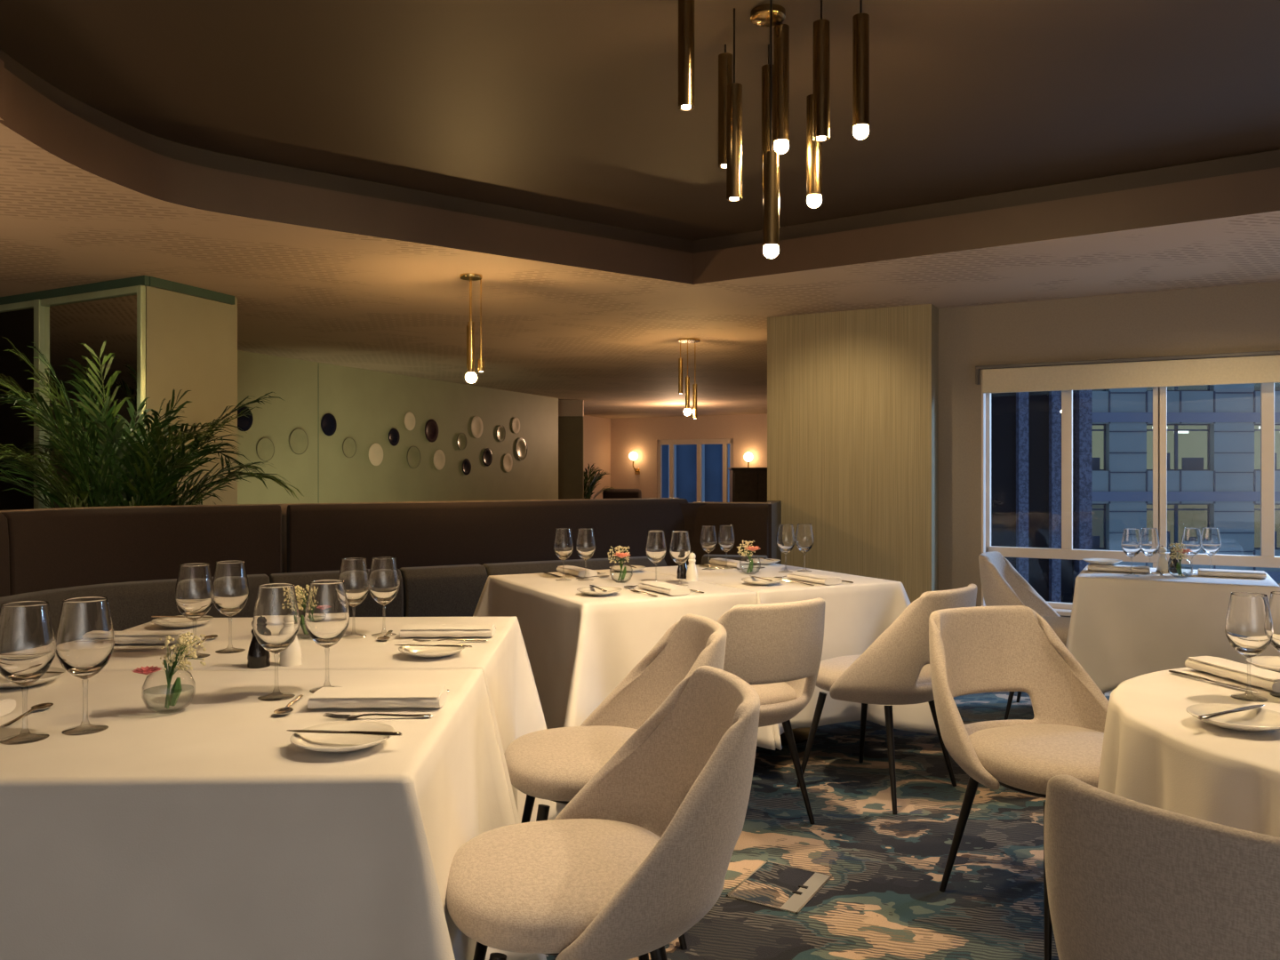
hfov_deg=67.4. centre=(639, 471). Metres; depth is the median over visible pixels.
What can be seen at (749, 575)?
butter knife
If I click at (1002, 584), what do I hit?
dining chair
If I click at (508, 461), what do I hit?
wall plate
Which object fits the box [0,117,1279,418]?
ceiling
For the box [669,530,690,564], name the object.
bowl
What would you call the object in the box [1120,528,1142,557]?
bowl
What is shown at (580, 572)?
napkin
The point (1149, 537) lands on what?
bowl
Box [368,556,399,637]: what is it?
wine glass
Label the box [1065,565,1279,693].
tablecloth
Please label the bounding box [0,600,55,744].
wine glass
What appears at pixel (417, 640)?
fork
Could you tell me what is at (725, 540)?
bowl
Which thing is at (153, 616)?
butter knife
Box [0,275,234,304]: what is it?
trim
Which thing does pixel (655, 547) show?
wine glass
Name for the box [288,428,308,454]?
wall plate
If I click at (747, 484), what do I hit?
sideboard
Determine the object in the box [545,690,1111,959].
floor
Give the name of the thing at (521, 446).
wall plate
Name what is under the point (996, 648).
dining chair
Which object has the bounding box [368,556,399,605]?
bowl
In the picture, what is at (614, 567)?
bread plate
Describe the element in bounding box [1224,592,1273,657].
bowl
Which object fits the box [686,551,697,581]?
salt mill
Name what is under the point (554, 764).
dining chair
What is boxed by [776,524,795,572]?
wine glass
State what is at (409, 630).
napkin
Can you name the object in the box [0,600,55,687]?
bowl
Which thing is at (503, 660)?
tablecloth
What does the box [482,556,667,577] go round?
cushion
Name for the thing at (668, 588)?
napkin
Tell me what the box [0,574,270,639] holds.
cushion
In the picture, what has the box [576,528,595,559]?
bowl
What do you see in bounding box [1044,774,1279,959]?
dining chair
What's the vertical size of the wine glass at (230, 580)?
0.247 m
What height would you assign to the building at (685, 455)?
18.000 m
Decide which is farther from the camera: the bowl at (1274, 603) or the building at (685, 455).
the building at (685, 455)
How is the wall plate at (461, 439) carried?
attached to the wall at (364, 404)
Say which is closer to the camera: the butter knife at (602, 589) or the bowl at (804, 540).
the butter knife at (602, 589)
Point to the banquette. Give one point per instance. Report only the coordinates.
(445, 553)
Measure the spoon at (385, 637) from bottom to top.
0.010 m
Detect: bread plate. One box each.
[0,666,65,687]
[151,615,213,628]
[289,720,394,752]
[398,640,465,657]
[576,586,622,595]
[609,565,645,572]
[741,576,782,584]
[746,558,780,564]
[1082,558,1121,565]
[1186,703,1279,731]
[1246,656,1279,671]
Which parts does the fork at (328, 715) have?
handle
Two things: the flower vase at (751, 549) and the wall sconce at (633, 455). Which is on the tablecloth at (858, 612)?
the flower vase at (751, 549)
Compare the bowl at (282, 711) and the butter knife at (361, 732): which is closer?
the butter knife at (361, 732)
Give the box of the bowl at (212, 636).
[203,634,217,639]
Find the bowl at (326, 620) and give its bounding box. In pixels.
[304,579,349,647]
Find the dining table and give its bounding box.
[780,727,810,745]
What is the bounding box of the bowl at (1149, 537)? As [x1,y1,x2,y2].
[1140,528,1159,557]
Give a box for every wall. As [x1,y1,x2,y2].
[145,286,237,504]
[237,350,558,503]
[583,415,610,498]
[610,413,767,498]
[767,500,781,564]
[938,280,1279,617]
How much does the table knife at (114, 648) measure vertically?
0.006 m
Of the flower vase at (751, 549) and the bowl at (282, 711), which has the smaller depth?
the bowl at (282, 711)
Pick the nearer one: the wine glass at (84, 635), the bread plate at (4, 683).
the wine glass at (84, 635)
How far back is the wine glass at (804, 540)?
4.72 m
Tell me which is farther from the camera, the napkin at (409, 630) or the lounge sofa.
the lounge sofa
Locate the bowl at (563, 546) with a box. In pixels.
[552,528,574,559]
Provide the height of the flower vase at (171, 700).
0.159 m
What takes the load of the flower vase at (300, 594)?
on the tablecloth at (503, 660)
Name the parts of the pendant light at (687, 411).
rod, bulb, rod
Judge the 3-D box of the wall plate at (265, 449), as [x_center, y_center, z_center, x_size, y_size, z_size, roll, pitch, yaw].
[-3.367,-0.195,8.621,0.021,0.213,0.213,0,0,23]
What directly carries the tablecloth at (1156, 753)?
on the round table
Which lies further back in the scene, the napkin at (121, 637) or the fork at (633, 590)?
the fork at (633, 590)
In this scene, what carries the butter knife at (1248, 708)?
on the bread plate at (1258, 719)
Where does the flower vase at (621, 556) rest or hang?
on the tablecloth at (580, 646)
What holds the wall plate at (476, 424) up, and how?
attached to the wall at (364, 404)
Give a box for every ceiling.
[0,0,1279,240]
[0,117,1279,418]
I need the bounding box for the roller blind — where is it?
[975,350,1279,393]
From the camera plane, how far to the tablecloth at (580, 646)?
3.79 m
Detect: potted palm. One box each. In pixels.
[0,336,302,508]
[583,463,614,499]
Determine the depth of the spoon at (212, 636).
2.82 m
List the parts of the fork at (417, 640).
handle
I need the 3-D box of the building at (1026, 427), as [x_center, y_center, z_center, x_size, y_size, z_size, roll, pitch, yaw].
[7.648,0.250,21.925,3.444,26.000,4.150,0,0,0]
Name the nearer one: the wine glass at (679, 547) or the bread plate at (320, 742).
the bread plate at (320, 742)
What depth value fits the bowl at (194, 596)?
2.54 m
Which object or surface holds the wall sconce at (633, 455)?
attached to the wall at (748, 432)
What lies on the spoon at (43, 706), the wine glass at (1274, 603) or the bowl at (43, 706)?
the bowl at (43, 706)
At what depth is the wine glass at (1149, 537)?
4.57 m
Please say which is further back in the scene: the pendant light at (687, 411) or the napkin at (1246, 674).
the pendant light at (687, 411)
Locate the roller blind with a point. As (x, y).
(1260, 366)
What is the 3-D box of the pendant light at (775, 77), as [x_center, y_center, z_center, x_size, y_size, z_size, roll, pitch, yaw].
[0.368,-0.946,2.765,0.533,0.728,0.415,0,0,0]
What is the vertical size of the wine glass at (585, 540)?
0.235 m
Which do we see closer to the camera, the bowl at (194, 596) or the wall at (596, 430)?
the bowl at (194, 596)
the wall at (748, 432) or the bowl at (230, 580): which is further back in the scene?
the wall at (748, 432)
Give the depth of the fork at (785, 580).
4.25 m
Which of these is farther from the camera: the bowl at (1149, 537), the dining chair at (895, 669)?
the bowl at (1149, 537)
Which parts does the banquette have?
panel, panel, panel, corner post, panel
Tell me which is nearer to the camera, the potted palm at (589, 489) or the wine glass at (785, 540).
the wine glass at (785, 540)
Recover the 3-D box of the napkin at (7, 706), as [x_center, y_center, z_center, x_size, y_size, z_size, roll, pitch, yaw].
[-1.423,0.479,1.931,0.270,0.033,0.099,0,0,-2]
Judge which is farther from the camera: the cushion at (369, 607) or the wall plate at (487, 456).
the wall plate at (487, 456)
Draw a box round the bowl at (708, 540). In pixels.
[699,525,717,552]
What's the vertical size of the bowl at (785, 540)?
0.145 m
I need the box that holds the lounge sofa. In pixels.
[602,488,641,498]
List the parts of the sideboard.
door, door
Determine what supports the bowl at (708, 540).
on the wine glass at (708, 540)
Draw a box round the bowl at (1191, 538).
[1181,528,1202,556]
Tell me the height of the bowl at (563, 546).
0.145 m
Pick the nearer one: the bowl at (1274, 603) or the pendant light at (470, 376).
the bowl at (1274, 603)
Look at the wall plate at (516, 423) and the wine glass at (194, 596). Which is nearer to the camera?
the wine glass at (194, 596)
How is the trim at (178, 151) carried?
attached to the ceiling at (567, 108)
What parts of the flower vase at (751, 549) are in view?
filler flower, stem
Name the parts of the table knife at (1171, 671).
handle, blade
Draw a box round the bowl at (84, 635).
[56,596,114,679]
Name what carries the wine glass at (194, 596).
on the tablecloth at (503, 660)
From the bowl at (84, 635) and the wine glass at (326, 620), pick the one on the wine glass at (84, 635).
the bowl at (84, 635)
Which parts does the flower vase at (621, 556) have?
filler flower, stem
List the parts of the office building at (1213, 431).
pane, pane, pane, pane, pane, pane, pane, pane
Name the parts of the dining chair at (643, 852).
leg, leg, seat, leg, backrest, leg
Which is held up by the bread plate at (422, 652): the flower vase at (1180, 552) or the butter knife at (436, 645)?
the butter knife at (436, 645)
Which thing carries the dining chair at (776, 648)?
on the floor
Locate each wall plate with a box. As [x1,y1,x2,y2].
[237,407,253,431]
[256,437,274,461]
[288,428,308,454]
[320,413,336,436]
[342,437,356,457]
[368,443,383,465]
[388,428,399,446]
[403,411,415,430]
[407,446,420,468]
[424,419,438,442]
[433,449,445,470]
[456,432,466,449]
[461,458,471,474]
[471,416,483,438]
[482,448,492,466]
[496,424,505,441]
[503,453,512,471]
[512,416,519,433]
[515,437,527,460]
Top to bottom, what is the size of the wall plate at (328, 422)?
0.222 m
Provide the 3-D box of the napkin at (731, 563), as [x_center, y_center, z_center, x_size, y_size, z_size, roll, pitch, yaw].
[0.473,0.479,5.012,0.099,0.033,0.270,0,0,-28]
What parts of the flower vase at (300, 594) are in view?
filler flower, stem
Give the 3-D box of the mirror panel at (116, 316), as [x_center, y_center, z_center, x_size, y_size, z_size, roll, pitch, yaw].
[-3.100,0.125,5.388,0.972,2.250,0.043,0,0,28]
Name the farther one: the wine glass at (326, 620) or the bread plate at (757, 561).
the bread plate at (757, 561)
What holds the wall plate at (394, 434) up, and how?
attached to the wall at (364, 404)
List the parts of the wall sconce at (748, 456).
globe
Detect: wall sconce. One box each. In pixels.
[629,451,639,474]
[744,452,752,467]
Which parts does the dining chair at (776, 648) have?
backrest, seat, leg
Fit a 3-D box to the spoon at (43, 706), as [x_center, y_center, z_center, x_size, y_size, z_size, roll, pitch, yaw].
[-1.239,0.491,1.940,0.037,0.010,0.178,0,0,-7]
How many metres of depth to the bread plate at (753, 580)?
4.22 m
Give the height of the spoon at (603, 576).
0.010 m
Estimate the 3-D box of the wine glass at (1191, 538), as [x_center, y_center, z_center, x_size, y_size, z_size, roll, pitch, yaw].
[2.655,0.386,4.617,0.088,0.223,0.088,0,0,0]
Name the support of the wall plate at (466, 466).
attached to the wall at (364, 404)
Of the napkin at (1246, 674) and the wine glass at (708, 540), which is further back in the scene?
the wine glass at (708, 540)
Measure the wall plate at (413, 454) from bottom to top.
0.249 m
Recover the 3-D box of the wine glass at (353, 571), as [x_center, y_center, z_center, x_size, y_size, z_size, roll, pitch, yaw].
[-0.858,0.380,2.876,0.093,0.235,0.093,0,0,0]
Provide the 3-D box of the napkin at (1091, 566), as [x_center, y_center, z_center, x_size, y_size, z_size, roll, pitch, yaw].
[2.357,0.479,4.729,0.270,0.033,0.099,0,0,29]
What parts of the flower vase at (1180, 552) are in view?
filler flower, stem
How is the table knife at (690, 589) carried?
on the tablecloth at (580, 646)
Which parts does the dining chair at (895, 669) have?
leg, leg, seat, leg, backrest, leg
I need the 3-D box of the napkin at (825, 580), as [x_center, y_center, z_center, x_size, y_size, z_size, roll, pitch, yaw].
[0.779,0.479,4.299,0.099,0.033,0.270,0,0,-28]
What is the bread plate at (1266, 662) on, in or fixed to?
on the tablecloth at (1156, 753)
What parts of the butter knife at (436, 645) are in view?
blade, handle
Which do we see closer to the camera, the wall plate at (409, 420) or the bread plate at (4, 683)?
the bread plate at (4, 683)
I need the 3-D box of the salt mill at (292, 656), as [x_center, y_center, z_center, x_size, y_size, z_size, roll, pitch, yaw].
[-0.898,0.432,2.467,0.055,0.132,0.055,0,0,0]
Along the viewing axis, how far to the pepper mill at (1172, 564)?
4.68 m
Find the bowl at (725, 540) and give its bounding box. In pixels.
[717,525,735,551]
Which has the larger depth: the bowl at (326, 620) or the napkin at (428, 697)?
the bowl at (326, 620)
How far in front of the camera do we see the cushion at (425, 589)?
5.00 m
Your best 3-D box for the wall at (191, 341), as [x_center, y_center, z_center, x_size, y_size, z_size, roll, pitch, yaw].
[-4.002,0.100,6.311,3.486,2.300,0.892,0,0,33]
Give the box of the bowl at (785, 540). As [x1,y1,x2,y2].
[776,524,795,553]
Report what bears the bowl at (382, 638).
on the spoon at (385, 637)
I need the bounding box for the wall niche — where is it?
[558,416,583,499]
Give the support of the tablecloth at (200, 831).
on the dining table
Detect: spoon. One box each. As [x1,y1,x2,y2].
[0,702,53,727]
[192,634,217,647]
[273,694,303,715]
[376,630,392,640]
[576,575,608,578]
[624,584,637,588]
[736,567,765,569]
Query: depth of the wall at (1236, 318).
5.91 m
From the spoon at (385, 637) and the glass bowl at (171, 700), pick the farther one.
the spoon at (385, 637)
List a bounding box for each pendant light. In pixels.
[459,272,484,383]
[677,337,700,418]
[678,0,869,258]
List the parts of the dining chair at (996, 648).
leg, backrest, seat frame, seat, leg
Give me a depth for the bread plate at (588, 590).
3.88 m
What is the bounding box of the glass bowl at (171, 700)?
[141,669,195,713]
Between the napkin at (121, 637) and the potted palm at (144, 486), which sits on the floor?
the potted palm at (144, 486)
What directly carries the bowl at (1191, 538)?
on the wine glass at (1191, 538)
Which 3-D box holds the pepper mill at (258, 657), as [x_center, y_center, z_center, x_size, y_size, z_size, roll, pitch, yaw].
[-0.971,0.432,2.445,0.055,0.132,0.055,0,0,0]
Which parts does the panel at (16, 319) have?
panel frame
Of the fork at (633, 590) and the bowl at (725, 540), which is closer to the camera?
the fork at (633, 590)
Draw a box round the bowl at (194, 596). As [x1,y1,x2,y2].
[174,562,214,621]
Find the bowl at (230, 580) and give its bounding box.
[212,560,249,616]
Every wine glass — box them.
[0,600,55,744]
[56,596,114,735]
[174,562,214,659]
[212,560,249,653]
[252,583,300,701]
[304,579,349,693]
[337,557,369,639]
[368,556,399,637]
[552,528,574,580]
[576,528,595,580]
[645,530,666,563]
[669,530,690,586]
[699,525,717,569]
[717,525,735,568]
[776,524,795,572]
[795,523,814,571]
[1120,528,1142,576]
[1140,528,1159,575]
[1181,528,1202,574]
[1200,527,1221,556]
[1224,592,1273,702]
[1268,591,1279,697]
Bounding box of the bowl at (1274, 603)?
[1268,591,1279,652]
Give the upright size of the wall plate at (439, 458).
0.234 m
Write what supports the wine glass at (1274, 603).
on the tablecloth at (1156, 753)
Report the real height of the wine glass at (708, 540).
0.221 m
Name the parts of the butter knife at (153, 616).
handle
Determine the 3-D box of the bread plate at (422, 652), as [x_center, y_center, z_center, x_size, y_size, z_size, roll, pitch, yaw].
[-0.559,0.484,2.585,0.180,0.022,0.180,0,0,-2]
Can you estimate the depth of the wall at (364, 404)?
10.13 m
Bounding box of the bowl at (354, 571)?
[337,557,369,607]
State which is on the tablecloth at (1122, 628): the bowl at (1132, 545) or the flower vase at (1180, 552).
the flower vase at (1180, 552)
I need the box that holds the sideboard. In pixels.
[728,467,767,502]
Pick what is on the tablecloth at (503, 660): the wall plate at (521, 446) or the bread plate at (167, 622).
the bread plate at (167, 622)
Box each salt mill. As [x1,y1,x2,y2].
[279,635,302,666]
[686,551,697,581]
[1156,545,1167,572]
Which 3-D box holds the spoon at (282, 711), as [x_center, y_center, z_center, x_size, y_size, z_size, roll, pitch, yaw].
[-0.735,0.491,2.022,0.037,0.010,0.178,0,0,-7]
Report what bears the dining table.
on the floor
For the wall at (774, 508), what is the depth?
6.01 m
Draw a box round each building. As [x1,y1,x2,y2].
[662,443,729,502]
[991,389,1092,602]
[1092,382,1279,586]
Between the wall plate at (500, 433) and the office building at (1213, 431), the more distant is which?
the office building at (1213, 431)
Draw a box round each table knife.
[113,648,155,649]
[543,571,561,576]
[689,589,703,593]
[1168,670,1256,691]
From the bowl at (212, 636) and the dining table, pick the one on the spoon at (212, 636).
the bowl at (212, 636)
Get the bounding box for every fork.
[322,712,431,719]
[413,638,487,641]
[628,588,657,596]
[782,578,814,585]
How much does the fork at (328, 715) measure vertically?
0.008 m
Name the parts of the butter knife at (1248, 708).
handle, blade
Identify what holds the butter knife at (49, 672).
on the bread plate at (4, 683)
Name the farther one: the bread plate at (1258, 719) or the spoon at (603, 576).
the spoon at (603, 576)
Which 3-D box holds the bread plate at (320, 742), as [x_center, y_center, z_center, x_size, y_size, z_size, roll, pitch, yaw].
[-0.535,0.484,1.731,0.180,0.022,0.180,0,0,-2]
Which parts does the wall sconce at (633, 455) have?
globe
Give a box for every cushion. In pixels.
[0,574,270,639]
[269,568,403,617]
[399,563,487,616]
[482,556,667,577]
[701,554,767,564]
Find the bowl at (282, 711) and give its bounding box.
[273,707,293,715]
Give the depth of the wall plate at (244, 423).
8.40 m
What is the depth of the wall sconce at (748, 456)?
17.54 m
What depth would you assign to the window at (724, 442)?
18.28 m
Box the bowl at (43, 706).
[31,702,53,710]
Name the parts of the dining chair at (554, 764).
leg, leg, seat frame, seat, backrest, leg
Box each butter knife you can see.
[46,671,63,673]
[151,615,213,617]
[287,729,402,735]
[394,644,472,647]
[589,584,607,591]
[749,575,772,581]
[1198,704,1263,719]
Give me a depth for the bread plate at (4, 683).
2.22 m
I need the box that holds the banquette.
[0,497,770,639]
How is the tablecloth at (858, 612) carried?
on the dining table
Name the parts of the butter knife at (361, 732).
blade, handle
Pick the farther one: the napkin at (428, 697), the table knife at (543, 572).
the table knife at (543, 572)
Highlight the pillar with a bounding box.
[767,304,938,603]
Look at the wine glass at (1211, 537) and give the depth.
4.61 m
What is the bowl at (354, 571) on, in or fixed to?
on the wine glass at (353, 571)
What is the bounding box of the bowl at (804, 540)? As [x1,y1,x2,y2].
[795,523,814,552]
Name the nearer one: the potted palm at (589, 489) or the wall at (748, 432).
the potted palm at (589, 489)
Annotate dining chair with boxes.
[446,665,759,959]
[504,613,726,950]
[716,597,825,823]
[796,584,977,814]
[928,605,1108,959]
[978,551,1104,719]
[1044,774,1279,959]
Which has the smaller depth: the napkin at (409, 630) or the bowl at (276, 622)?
the bowl at (276, 622)
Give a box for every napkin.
[0,698,15,717]
[113,630,193,644]
[307,686,447,709]
[400,624,495,637]
[556,565,597,576]
[637,580,689,595]
[709,557,749,567]
[786,571,841,584]
[1087,563,1149,573]
[1184,656,1279,692]
[1197,568,1266,578]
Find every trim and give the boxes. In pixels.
[0,48,1279,253]
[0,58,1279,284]
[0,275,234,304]
[558,400,583,416]
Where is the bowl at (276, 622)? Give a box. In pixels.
[252,583,300,654]
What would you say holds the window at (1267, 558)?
in the wall at (1236, 318)
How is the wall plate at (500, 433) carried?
attached to the wall at (364, 404)
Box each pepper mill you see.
[247,621,270,668]
[676,560,687,578]
[1168,545,1177,573]
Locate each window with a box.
[657,438,733,502]
[981,369,1279,615]
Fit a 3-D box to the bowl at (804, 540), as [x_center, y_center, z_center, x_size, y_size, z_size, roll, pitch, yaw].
[0.815,0.334,4.760,0.093,0.145,0.093,0,0,0]
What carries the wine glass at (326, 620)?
on the tablecloth at (200, 831)
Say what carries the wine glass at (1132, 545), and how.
on the tablecloth at (1122, 628)
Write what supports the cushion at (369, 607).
on the banquette
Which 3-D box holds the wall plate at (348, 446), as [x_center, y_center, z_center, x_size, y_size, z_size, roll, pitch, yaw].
[-2.928,-0.236,9.659,0.021,0.206,0.206,0,0,23]
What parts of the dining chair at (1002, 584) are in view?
leg, leg, backrest, seat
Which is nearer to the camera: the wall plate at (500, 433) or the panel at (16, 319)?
the panel at (16, 319)
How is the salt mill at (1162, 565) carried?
on the tablecloth at (1122, 628)
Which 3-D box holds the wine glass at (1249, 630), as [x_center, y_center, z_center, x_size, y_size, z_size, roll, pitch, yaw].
[1.333,0.383,2.101,0.090,0.228,0.090,0,0,0]
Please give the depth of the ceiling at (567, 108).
3.29 m
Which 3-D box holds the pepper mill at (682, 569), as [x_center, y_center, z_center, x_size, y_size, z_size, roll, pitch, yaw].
[0.198,0.432,4.445,0.055,0.132,0.055,0,0,0]
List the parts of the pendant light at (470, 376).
rod, rod, bulb, rod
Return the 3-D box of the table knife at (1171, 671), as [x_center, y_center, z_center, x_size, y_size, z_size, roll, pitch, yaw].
[1.341,0.492,2.253,0.019,0.006,0.235,0,0,-18]
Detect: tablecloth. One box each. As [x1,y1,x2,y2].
[0,668,546,959]
[50,616,566,956]
[472,568,775,805]
[642,563,937,750]
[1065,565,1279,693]
[1097,664,1279,837]
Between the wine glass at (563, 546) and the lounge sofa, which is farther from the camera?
the lounge sofa
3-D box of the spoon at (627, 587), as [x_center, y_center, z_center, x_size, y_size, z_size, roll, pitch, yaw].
[0.008,0.491,4.105,0.178,0.010,0.037,0,0,-33]
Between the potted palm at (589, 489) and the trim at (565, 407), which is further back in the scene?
the potted palm at (589, 489)
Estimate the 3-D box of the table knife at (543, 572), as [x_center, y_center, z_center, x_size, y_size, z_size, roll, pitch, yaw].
[-0.414,0.492,4.562,0.019,0.006,0.235,0,0,-26]
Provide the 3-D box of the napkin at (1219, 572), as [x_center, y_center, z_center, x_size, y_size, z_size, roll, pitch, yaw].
[2.772,0.479,4.500,0.270,0.033,0.099,0,0,29]
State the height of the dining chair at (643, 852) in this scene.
0.819 m
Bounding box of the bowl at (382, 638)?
[376,636,390,640]
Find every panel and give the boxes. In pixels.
[0,300,33,510]
[33,285,145,509]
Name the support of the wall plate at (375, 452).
attached to the wall at (364, 404)
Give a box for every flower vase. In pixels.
[131,631,206,713]
[294,584,310,639]
[607,545,632,582]
[736,540,760,574]
[1168,543,1192,577]

